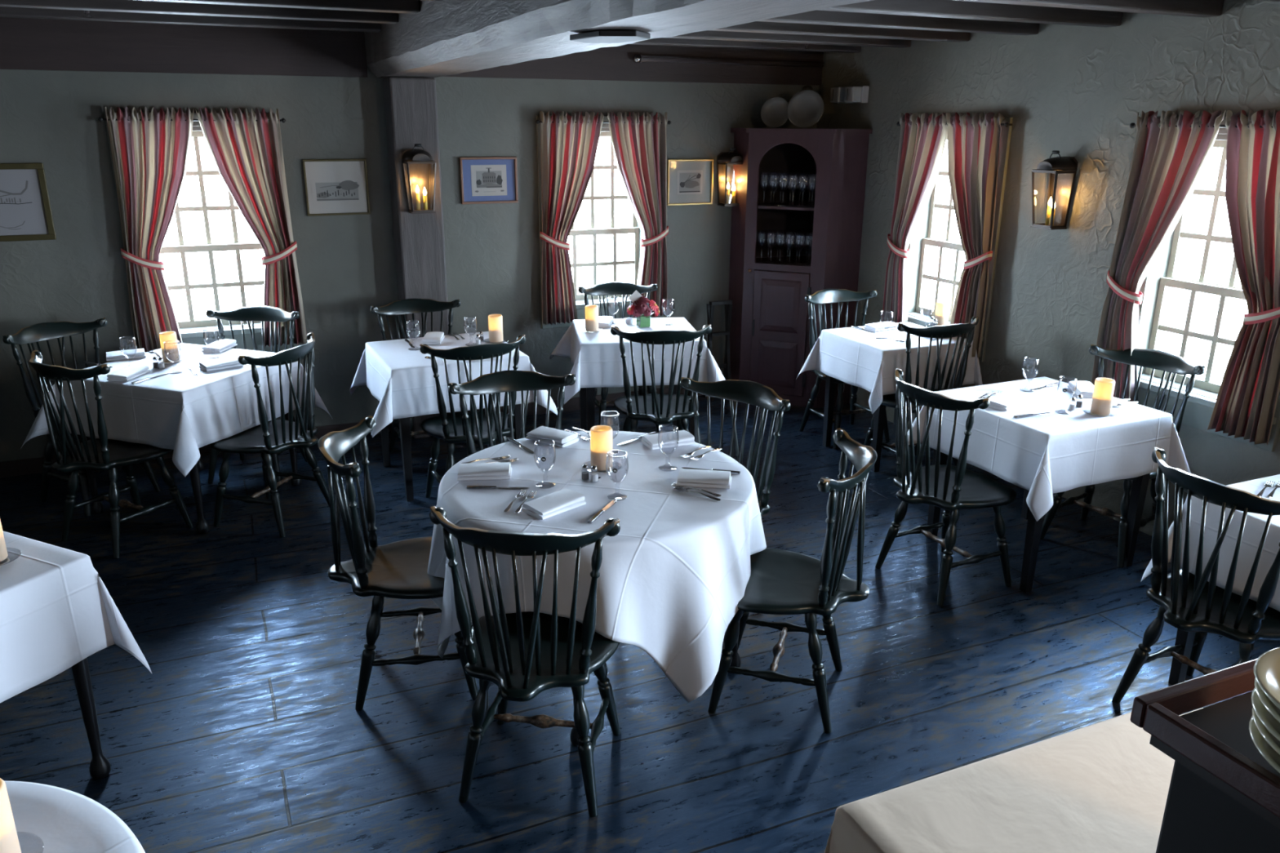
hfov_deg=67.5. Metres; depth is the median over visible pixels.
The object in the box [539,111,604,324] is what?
striped curtain
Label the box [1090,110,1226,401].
striped curtain
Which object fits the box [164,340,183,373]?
water goblet
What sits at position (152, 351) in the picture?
fork
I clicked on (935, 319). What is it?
pepper shaker
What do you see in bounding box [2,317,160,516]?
chair
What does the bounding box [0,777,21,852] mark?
pillar candle
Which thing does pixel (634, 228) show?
window
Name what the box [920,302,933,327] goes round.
water goblet
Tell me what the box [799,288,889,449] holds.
chair
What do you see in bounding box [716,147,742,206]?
wall lantern
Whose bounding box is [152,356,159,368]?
pepper shaker
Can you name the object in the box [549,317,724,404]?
tablecloth
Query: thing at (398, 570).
chair
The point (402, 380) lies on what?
tablecloth
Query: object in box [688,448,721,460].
fork
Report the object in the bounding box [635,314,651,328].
flower vase
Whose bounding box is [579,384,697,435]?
dining table
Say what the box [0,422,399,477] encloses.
baseboard
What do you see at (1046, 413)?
knife
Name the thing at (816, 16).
ceiling beam
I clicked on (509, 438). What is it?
knife
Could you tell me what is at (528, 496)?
fork
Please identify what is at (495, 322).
pillar candle
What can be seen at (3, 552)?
pillar candle
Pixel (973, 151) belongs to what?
striped curtain
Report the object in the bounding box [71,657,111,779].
dining table
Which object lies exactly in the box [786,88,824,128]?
plate
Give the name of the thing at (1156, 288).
window
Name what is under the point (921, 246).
window
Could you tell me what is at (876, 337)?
fork
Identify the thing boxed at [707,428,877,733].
chair
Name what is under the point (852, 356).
tablecloth
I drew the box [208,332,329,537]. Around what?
chair
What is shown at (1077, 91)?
wall
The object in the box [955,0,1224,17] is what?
ceiling beam
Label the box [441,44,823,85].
ceiling beam
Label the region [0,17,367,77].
beam
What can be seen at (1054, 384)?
knife
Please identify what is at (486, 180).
print
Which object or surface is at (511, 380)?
chair
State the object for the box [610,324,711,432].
chair
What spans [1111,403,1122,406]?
bowl
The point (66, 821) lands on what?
tablecloth
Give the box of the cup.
[625,317,633,324]
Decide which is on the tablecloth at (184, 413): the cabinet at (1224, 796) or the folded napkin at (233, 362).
the folded napkin at (233, 362)
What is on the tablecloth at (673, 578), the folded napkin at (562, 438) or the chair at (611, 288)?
the folded napkin at (562, 438)
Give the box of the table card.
[628,289,642,305]
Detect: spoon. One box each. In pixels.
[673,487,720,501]
[1111,398,1129,403]
[1111,400,1138,406]
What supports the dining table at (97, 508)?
on the floor
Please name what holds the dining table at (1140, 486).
on the floor
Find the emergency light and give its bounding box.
[830,85,869,103]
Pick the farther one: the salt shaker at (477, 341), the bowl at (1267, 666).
the salt shaker at (477, 341)
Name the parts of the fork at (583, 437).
handle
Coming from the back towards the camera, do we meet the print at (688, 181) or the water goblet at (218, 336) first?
the print at (688, 181)
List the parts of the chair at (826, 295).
leg, post, seat, leg, crest rail, leg, post, leg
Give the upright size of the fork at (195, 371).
0.009 m
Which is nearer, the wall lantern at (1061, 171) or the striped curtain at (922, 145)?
the wall lantern at (1061, 171)
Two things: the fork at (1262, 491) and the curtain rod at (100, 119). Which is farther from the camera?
the curtain rod at (100, 119)
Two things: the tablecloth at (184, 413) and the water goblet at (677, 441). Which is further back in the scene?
the tablecloth at (184, 413)
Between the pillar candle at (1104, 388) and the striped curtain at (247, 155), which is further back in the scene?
the striped curtain at (247, 155)
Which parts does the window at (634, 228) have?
sill, sash, sash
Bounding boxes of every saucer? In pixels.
[0,548,21,565]
[155,356,186,364]
[483,337,509,343]
[579,327,604,333]
[581,466,620,473]
[1082,407,1118,417]
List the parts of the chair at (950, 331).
leg, seat, leg, post, leg, crest rail, leg, post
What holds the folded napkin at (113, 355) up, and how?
on the tablecloth at (184, 413)
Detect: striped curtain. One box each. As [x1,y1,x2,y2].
[105,106,193,352]
[195,107,306,347]
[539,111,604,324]
[607,111,668,317]
[881,112,947,323]
[946,111,1004,357]
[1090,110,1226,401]
[1207,109,1279,444]
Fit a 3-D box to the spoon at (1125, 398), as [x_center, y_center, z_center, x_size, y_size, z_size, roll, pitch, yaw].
[2.233,-0.121,4.479,0.185,0.010,0.036,-10,20,-29]
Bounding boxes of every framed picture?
[0,163,56,241]
[302,158,370,216]
[458,156,518,204]
[666,159,713,205]
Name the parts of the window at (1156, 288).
sash, sash, sill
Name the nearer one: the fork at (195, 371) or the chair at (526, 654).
the chair at (526, 654)
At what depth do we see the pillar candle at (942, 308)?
6.06 m
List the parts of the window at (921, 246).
sash, sash, sill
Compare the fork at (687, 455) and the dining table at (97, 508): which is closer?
the fork at (687, 455)
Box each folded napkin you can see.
[106,348,146,360]
[106,364,150,381]
[199,356,244,371]
[201,338,237,353]
[421,331,444,344]
[457,462,511,480]
[478,356,496,361]
[521,488,586,519]
[525,426,578,447]
[598,315,613,327]
[641,430,695,449]
[676,468,731,488]
[863,321,897,331]
[988,392,1026,410]
[1066,380,1093,398]
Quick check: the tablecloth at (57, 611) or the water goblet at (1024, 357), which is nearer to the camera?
the tablecloth at (57, 611)
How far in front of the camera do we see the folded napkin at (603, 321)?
6.08 m
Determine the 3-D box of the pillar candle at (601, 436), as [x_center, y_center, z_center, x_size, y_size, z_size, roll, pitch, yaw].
[-0.143,0.079,3.558,0.082,0.153,0.082,-7,19,-23]
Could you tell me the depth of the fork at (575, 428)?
4.00 m
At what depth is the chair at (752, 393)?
4.07 m
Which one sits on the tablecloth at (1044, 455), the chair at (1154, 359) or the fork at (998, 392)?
the fork at (998, 392)
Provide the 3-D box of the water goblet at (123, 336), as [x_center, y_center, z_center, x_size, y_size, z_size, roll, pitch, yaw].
[-2.650,-0.382,4.966,0.080,0.161,0.079,-16,24,-41]
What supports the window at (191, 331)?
in the wall at (346, 264)
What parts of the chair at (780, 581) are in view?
leg, leg, seat, leg, post, leg, post, crest rail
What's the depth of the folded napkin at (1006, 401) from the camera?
4.38 m
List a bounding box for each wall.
[0,67,819,462]
[817,0,1279,536]
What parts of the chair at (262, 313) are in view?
leg, post, leg, crest rail, leg, post, leg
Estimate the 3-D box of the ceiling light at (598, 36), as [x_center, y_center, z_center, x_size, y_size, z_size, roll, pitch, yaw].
[-0.089,-1.142,2.804,0.170,0.016,0.298,-10,21,-30]
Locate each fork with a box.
[147,349,160,357]
[186,364,195,373]
[192,368,201,377]
[461,454,511,463]
[486,457,518,462]
[503,489,527,512]
[514,490,537,513]
[564,429,590,440]
[572,426,590,436]
[671,483,721,496]
[679,445,711,457]
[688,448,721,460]
[875,337,906,342]
[977,391,994,399]
[986,390,1002,398]
[1257,480,1275,497]
[1266,481,1279,497]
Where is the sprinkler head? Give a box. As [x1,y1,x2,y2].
[83,10,92,17]
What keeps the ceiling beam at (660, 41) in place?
attached to the wall at (1077, 91)
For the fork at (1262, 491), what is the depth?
3.41 m
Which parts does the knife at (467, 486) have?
handle, blade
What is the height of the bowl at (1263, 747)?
0.039 m
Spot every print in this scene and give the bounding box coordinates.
[0,170,47,234]
[309,166,363,208]
[471,164,506,195]
[676,169,702,194]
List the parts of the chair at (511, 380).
post, crest rail, post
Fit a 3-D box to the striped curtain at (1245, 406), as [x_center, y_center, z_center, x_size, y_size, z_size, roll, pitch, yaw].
[2.657,-0.652,4.193,0.089,1.399,0.479,-7,19,-23]
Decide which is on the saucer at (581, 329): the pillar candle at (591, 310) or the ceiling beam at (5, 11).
the pillar candle at (591, 310)
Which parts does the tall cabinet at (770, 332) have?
raised panel, raised panel, cupboard door, panel, frame, cornice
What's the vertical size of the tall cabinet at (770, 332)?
1.960 m
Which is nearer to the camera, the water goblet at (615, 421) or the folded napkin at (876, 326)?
the water goblet at (615, 421)
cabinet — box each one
[726,128,872,408]
[1129,658,1279,852]
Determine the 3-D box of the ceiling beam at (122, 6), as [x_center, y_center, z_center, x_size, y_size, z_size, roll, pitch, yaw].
[-3.298,-1.819,3.872,4.563,0.159,0.090,-7,19,-23]
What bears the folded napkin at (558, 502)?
on the tablecloth at (673, 578)
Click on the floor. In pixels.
(245, 733)
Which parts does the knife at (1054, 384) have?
blade, handle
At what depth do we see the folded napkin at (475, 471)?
3.46 m
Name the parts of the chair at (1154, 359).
leg, leg, post, leg, seat, crest rail, leg, post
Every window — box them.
[104,111,299,351]
[536,115,658,328]
[907,116,1013,361]
[1137,116,1279,452]
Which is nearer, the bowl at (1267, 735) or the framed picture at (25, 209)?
the bowl at (1267, 735)
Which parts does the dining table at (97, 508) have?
leg, leg, leg, leg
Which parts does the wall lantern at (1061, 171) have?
plate, flame bulb, frame, plate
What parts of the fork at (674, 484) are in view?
handle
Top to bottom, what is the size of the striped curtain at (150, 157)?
1.399 m
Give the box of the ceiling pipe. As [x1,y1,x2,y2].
[632,53,823,66]
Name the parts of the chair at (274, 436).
leg, post, seat, leg, leg, crest rail, post, leg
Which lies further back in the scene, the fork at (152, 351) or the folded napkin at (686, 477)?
the fork at (152, 351)
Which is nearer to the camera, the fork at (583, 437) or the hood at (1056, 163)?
the fork at (583, 437)
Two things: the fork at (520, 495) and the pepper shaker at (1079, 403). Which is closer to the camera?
the fork at (520, 495)
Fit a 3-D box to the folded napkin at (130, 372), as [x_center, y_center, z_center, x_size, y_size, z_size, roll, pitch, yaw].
[-2.573,-0.270,4.816,0.108,0.038,0.190,2,18,6]
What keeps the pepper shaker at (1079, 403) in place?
on the tablecloth at (1044, 455)
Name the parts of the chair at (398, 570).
crest rail, post, post, leg, leg, seat, leg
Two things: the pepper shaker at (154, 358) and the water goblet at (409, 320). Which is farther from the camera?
the water goblet at (409, 320)
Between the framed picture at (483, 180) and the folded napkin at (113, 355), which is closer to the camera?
the folded napkin at (113, 355)
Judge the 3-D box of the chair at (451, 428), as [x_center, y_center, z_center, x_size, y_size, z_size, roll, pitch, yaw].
[-0.888,-0.016,5.069,0.555,0.950,0.516,-8,20,-25]
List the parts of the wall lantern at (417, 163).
plate, flame bulb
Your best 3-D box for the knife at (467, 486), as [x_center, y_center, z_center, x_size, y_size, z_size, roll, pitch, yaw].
[-0.501,0.215,3.381,0.223,0.008,0.021,0,18,-1]
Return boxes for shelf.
[755,254,811,266]
[757,201,814,210]
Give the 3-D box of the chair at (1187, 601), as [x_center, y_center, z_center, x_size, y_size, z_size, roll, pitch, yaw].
[1.972,0.585,3.234,0.516,0.950,0.555,-8,20,-25]
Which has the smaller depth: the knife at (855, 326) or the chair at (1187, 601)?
the chair at (1187, 601)
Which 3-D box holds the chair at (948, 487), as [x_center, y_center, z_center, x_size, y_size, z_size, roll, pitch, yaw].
[1.364,0.252,4.269,0.516,0.950,0.555,-8,20,-25]
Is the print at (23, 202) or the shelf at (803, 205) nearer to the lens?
the print at (23, 202)
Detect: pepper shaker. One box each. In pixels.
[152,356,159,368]
[479,331,483,341]
[580,463,589,479]
[932,318,937,325]
[1075,394,1083,407]
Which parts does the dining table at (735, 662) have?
leg, leg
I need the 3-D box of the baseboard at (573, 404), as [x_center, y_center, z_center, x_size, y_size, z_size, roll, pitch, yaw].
[-0.333,-0.182,7.003,2.163,0.090,0.017,-7,19,-23]
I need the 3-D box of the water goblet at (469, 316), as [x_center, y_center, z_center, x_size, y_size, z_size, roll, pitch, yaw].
[-0.976,-0.550,5.521,0.080,0.161,0.079,-16,24,-41]
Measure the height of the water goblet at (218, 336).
0.161 m
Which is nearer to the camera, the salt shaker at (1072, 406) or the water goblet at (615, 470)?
the water goblet at (615, 470)
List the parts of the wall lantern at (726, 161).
plate, plate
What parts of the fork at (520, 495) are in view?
handle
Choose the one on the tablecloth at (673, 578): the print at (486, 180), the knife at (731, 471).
the knife at (731, 471)
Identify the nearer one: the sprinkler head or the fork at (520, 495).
the fork at (520, 495)
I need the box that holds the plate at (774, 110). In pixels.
[760,96,788,127]
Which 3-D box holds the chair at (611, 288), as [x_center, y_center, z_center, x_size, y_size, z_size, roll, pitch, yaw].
[-0.126,-0.475,6.521,0.555,0.950,0.516,-4,18,-13]
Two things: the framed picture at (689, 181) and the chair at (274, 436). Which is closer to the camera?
the chair at (274, 436)
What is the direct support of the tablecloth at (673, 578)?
on the dining table at (735, 662)
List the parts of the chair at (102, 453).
post, crest rail, leg, post, seat, leg, leg, leg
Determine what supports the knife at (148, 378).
on the tablecloth at (184, 413)
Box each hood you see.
[401,148,432,161]
[716,151,742,162]
[1036,156,1076,170]
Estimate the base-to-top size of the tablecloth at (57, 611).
0.418 m
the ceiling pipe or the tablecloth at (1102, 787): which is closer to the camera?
the tablecloth at (1102, 787)
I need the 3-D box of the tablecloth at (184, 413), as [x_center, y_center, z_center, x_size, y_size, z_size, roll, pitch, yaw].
[-2.426,-0.143,5.125,1.125,0.390,1.185,7,19,19]
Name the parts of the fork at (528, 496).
handle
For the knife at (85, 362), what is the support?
on the tablecloth at (184, 413)
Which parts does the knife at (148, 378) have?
handle, blade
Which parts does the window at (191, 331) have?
sash, sash, sill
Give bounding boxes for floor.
[0,395,1279,852]
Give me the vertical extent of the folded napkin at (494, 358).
0.038 m
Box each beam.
[0,0,398,23]
[0,6,381,31]
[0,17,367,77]
[138,0,420,13]
[364,0,872,77]
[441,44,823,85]
[629,37,861,53]
[667,30,911,48]
[710,21,969,42]
[757,9,1039,35]
[818,0,1123,26]
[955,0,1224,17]
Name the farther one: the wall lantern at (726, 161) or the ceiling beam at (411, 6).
the wall lantern at (726, 161)
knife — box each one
[83,360,112,367]
[131,373,168,383]
[404,338,414,347]
[466,485,529,488]
[506,436,533,453]
[587,498,617,523]
[617,431,656,445]
[681,466,740,474]
[851,325,875,333]
[1013,412,1053,418]
[1031,382,1059,391]
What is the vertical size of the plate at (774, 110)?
0.206 m
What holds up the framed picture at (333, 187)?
attached to the wall at (346, 264)
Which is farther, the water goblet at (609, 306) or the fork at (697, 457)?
the water goblet at (609, 306)
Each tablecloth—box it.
[0,530,151,702]
[4,781,145,852]
[20,342,332,476]
[350,331,557,437]
[427,431,766,702]
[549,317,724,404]
[796,321,982,414]
[824,707,1203,852]
[895,376,1191,521]
[1140,474,1279,611]
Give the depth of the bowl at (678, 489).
3.37 m
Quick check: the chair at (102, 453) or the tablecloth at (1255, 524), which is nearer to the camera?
the tablecloth at (1255, 524)
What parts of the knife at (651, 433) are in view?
blade, handle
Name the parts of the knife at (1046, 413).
handle, blade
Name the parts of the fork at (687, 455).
handle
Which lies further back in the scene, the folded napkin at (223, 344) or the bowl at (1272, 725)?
the folded napkin at (223, 344)
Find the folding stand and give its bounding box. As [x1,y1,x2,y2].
[703,299,732,401]
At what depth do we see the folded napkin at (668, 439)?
3.83 m
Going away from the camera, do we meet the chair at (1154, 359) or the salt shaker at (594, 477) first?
the salt shaker at (594, 477)
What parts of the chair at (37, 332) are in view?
post, leg, crest rail, leg, post, leg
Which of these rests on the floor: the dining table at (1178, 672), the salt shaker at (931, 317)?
the dining table at (1178, 672)
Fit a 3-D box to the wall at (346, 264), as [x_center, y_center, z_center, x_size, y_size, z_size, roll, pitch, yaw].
[-2.373,-1.165,5.884,7.950,2.620,0.220,-7,19,-23]
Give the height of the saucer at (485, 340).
0.009 m
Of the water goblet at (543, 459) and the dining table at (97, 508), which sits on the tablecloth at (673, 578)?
the water goblet at (543, 459)
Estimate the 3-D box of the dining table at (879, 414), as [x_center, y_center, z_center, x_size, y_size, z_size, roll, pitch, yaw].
[1.572,-0.197,5.989,0.650,0.756,0.600,-7,19,-23]
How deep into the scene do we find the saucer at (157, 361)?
5.09 m
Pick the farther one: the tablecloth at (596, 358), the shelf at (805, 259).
the shelf at (805, 259)
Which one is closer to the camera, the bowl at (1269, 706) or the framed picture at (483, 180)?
the bowl at (1269, 706)
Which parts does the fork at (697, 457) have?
handle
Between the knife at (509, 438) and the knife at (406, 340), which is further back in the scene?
the knife at (406, 340)
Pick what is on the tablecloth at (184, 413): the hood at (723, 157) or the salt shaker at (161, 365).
the salt shaker at (161, 365)
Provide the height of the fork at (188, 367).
0.009 m
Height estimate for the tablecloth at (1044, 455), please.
0.348 m
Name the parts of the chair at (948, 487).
leg, post, crest rail, leg, leg, seat, post, leg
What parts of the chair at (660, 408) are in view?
post, leg, leg, seat, crest rail, leg, leg, post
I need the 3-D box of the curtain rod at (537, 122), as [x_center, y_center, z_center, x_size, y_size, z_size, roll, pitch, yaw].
[-0.240,-2.035,6.398,0.970,0.027,0.066,-7,19,-23]
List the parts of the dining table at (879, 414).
leg, leg, leg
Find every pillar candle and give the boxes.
[0,520,8,561]
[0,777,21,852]
[159,331,179,362]
[488,314,502,342]
[585,304,598,331]
[590,425,612,471]
[934,301,950,325]
[1090,377,1115,415]
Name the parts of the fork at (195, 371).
handle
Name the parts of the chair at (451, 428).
leg, post, leg, seat, crest rail, leg, post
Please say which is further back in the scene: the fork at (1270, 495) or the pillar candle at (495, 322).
the pillar candle at (495, 322)
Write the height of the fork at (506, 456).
0.009 m
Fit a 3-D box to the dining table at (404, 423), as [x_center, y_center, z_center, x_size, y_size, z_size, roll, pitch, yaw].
[-1.114,-0.079,5.569,0.730,0.756,0.700,-8,19,-24]
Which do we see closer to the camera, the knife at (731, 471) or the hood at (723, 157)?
the knife at (731, 471)
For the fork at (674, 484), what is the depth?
3.37 m
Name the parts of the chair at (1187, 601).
leg, post, leg, seat, crest rail, leg, post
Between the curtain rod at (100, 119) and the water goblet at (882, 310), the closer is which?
the curtain rod at (100, 119)
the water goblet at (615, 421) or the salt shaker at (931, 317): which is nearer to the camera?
the water goblet at (615, 421)
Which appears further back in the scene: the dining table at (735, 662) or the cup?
the cup
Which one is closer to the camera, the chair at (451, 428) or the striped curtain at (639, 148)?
the chair at (451, 428)
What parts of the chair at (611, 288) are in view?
post, leg, crest rail, leg, post, leg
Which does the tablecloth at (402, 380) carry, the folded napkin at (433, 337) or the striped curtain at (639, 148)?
the folded napkin at (433, 337)
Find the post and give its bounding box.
[382,76,448,438]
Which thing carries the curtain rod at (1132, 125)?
attached to the window at (1156, 288)
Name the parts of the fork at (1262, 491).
handle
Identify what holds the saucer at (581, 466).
on the tablecloth at (673, 578)
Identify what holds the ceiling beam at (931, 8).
attached to the wall at (1077, 91)
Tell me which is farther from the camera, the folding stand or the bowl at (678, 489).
the folding stand
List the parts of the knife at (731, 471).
blade, handle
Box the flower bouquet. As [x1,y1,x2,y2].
[626,296,659,318]
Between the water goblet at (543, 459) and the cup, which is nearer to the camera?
the water goblet at (543, 459)
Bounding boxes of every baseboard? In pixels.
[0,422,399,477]
[454,386,703,415]
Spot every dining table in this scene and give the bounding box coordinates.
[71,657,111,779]
[79,413,302,533]
[377,399,521,501]
[471,621,741,746]
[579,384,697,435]
[822,374,962,471]
[926,448,1150,592]
[1168,628,1195,685]
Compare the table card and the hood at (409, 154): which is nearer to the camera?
the hood at (409, 154)
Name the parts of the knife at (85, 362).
handle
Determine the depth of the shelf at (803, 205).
6.88 m
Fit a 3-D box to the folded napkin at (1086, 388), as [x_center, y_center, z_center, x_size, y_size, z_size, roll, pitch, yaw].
[2.148,-0.179,4.615,0.108,0.038,0.190,2,18,6]
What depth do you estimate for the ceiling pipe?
6.61 m
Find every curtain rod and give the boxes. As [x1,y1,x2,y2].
[97,116,285,122]
[535,119,671,124]
[897,121,1012,127]
[1129,122,1272,128]
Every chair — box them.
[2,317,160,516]
[28,350,193,558]
[205,305,306,485]
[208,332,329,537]
[318,415,478,711]
[369,297,466,452]
[419,333,525,497]
[429,506,620,817]
[448,369,576,456]
[577,281,660,431]
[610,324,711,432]
[680,377,790,518]
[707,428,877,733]
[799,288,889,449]
[863,315,978,466]
[875,368,1016,606]
[1040,344,1205,568]
[1111,447,1279,703]
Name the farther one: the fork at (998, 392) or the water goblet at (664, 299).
the water goblet at (664, 299)
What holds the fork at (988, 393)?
on the tablecloth at (1044, 455)
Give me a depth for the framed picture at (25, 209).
5.26 m
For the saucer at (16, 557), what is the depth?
2.80 m
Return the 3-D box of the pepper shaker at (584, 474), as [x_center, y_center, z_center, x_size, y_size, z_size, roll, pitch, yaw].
[-0.198,0.165,3.460,0.033,0.060,0.033,-1,18,-4]
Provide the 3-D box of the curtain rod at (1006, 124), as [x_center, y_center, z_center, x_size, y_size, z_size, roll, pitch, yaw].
[1.874,-1.820,5.762,0.066,0.027,0.970,-7,19,-23]
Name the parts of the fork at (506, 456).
handle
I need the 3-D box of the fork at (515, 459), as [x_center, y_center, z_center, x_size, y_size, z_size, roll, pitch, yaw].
[-0.554,0.137,3.621,0.192,0.009,0.025,-8,19,-24]
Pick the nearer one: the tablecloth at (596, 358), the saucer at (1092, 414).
the saucer at (1092, 414)
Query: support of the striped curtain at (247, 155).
hanging from the curtain rod at (100, 119)
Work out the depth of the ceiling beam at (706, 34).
5.75 m
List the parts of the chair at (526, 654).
post, leg, leg, crest rail, seat, leg, post, leg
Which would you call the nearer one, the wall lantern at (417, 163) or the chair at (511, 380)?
the chair at (511, 380)
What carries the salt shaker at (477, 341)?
on the tablecloth at (402, 380)
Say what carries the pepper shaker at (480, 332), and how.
on the tablecloth at (402, 380)
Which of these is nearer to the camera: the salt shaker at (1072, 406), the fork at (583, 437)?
the fork at (583, 437)
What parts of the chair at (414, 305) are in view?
post, leg, leg, crest rail, post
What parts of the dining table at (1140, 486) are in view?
leg, leg, leg, leg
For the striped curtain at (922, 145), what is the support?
hanging from the curtain rod at (1006, 124)
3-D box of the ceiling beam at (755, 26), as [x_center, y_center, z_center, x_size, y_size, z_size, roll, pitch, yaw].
[0.614,-2.184,5.087,2.851,0.159,0.090,-7,19,-23]
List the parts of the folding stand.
leg, leg, rail, leg, leg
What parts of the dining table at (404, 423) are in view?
leg, leg, leg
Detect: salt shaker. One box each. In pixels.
[157,357,165,368]
[475,334,480,344]
[589,465,599,481]
[928,316,934,326]
[1067,396,1076,410]
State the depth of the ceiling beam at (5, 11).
4.83 m
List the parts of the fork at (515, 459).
handle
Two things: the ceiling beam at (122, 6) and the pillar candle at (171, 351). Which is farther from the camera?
the pillar candle at (171, 351)
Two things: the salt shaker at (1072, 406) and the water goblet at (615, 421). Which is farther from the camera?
the salt shaker at (1072, 406)
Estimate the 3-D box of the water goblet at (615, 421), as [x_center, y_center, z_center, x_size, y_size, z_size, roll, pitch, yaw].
[-0.117,0.025,3.732,0.079,0.161,0.079,3,18,9]
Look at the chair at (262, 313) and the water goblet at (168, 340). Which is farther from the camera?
the chair at (262, 313)
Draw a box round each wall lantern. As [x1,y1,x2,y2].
[401,143,435,213]
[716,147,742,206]
[1030,150,1078,229]
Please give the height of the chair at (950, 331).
0.950 m
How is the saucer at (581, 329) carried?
on the tablecloth at (596, 358)
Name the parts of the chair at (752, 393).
post, crest rail, seat, post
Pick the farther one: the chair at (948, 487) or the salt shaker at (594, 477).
the chair at (948, 487)
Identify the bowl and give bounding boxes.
[673,487,688,492]
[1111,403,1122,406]
[1248,715,1279,773]
[1251,688,1279,742]
[1252,707,1279,755]
[1253,647,1279,710]
[1254,678,1279,723]
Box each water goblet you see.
[119,336,137,368]
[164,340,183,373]
[203,326,220,358]
[406,320,420,350]
[463,315,477,346]
[533,439,555,488]
[600,410,620,455]
[605,449,628,501]
[607,297,619,323]
[657,424,679,471]
[662,298,674,325]
[879,310,893,338]
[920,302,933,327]
[1019,356,1039,392]
[1054,376,1076,414]
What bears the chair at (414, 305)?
on the floor
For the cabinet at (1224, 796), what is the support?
on the floor
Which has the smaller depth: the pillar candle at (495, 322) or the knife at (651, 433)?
the knife at (651, 433)
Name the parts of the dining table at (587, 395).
leg, leg, leg, leg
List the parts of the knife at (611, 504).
handle, blade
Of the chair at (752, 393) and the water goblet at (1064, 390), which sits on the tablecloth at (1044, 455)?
the water goblet at (1064, 390)
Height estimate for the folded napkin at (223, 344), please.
0.038 m
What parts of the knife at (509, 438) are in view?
handle, blade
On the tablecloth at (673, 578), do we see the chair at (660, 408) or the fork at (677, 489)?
the fork at (677, 489)
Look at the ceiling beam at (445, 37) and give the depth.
3.23 m
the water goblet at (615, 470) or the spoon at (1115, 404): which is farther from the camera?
the spoon at (1115, 404)
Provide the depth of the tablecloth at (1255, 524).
3.26 m
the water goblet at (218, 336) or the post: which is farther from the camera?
the post
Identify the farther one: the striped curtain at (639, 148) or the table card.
the striped curtain at (639, 148)
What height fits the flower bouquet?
0.171 m
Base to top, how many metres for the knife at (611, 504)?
0.008 m

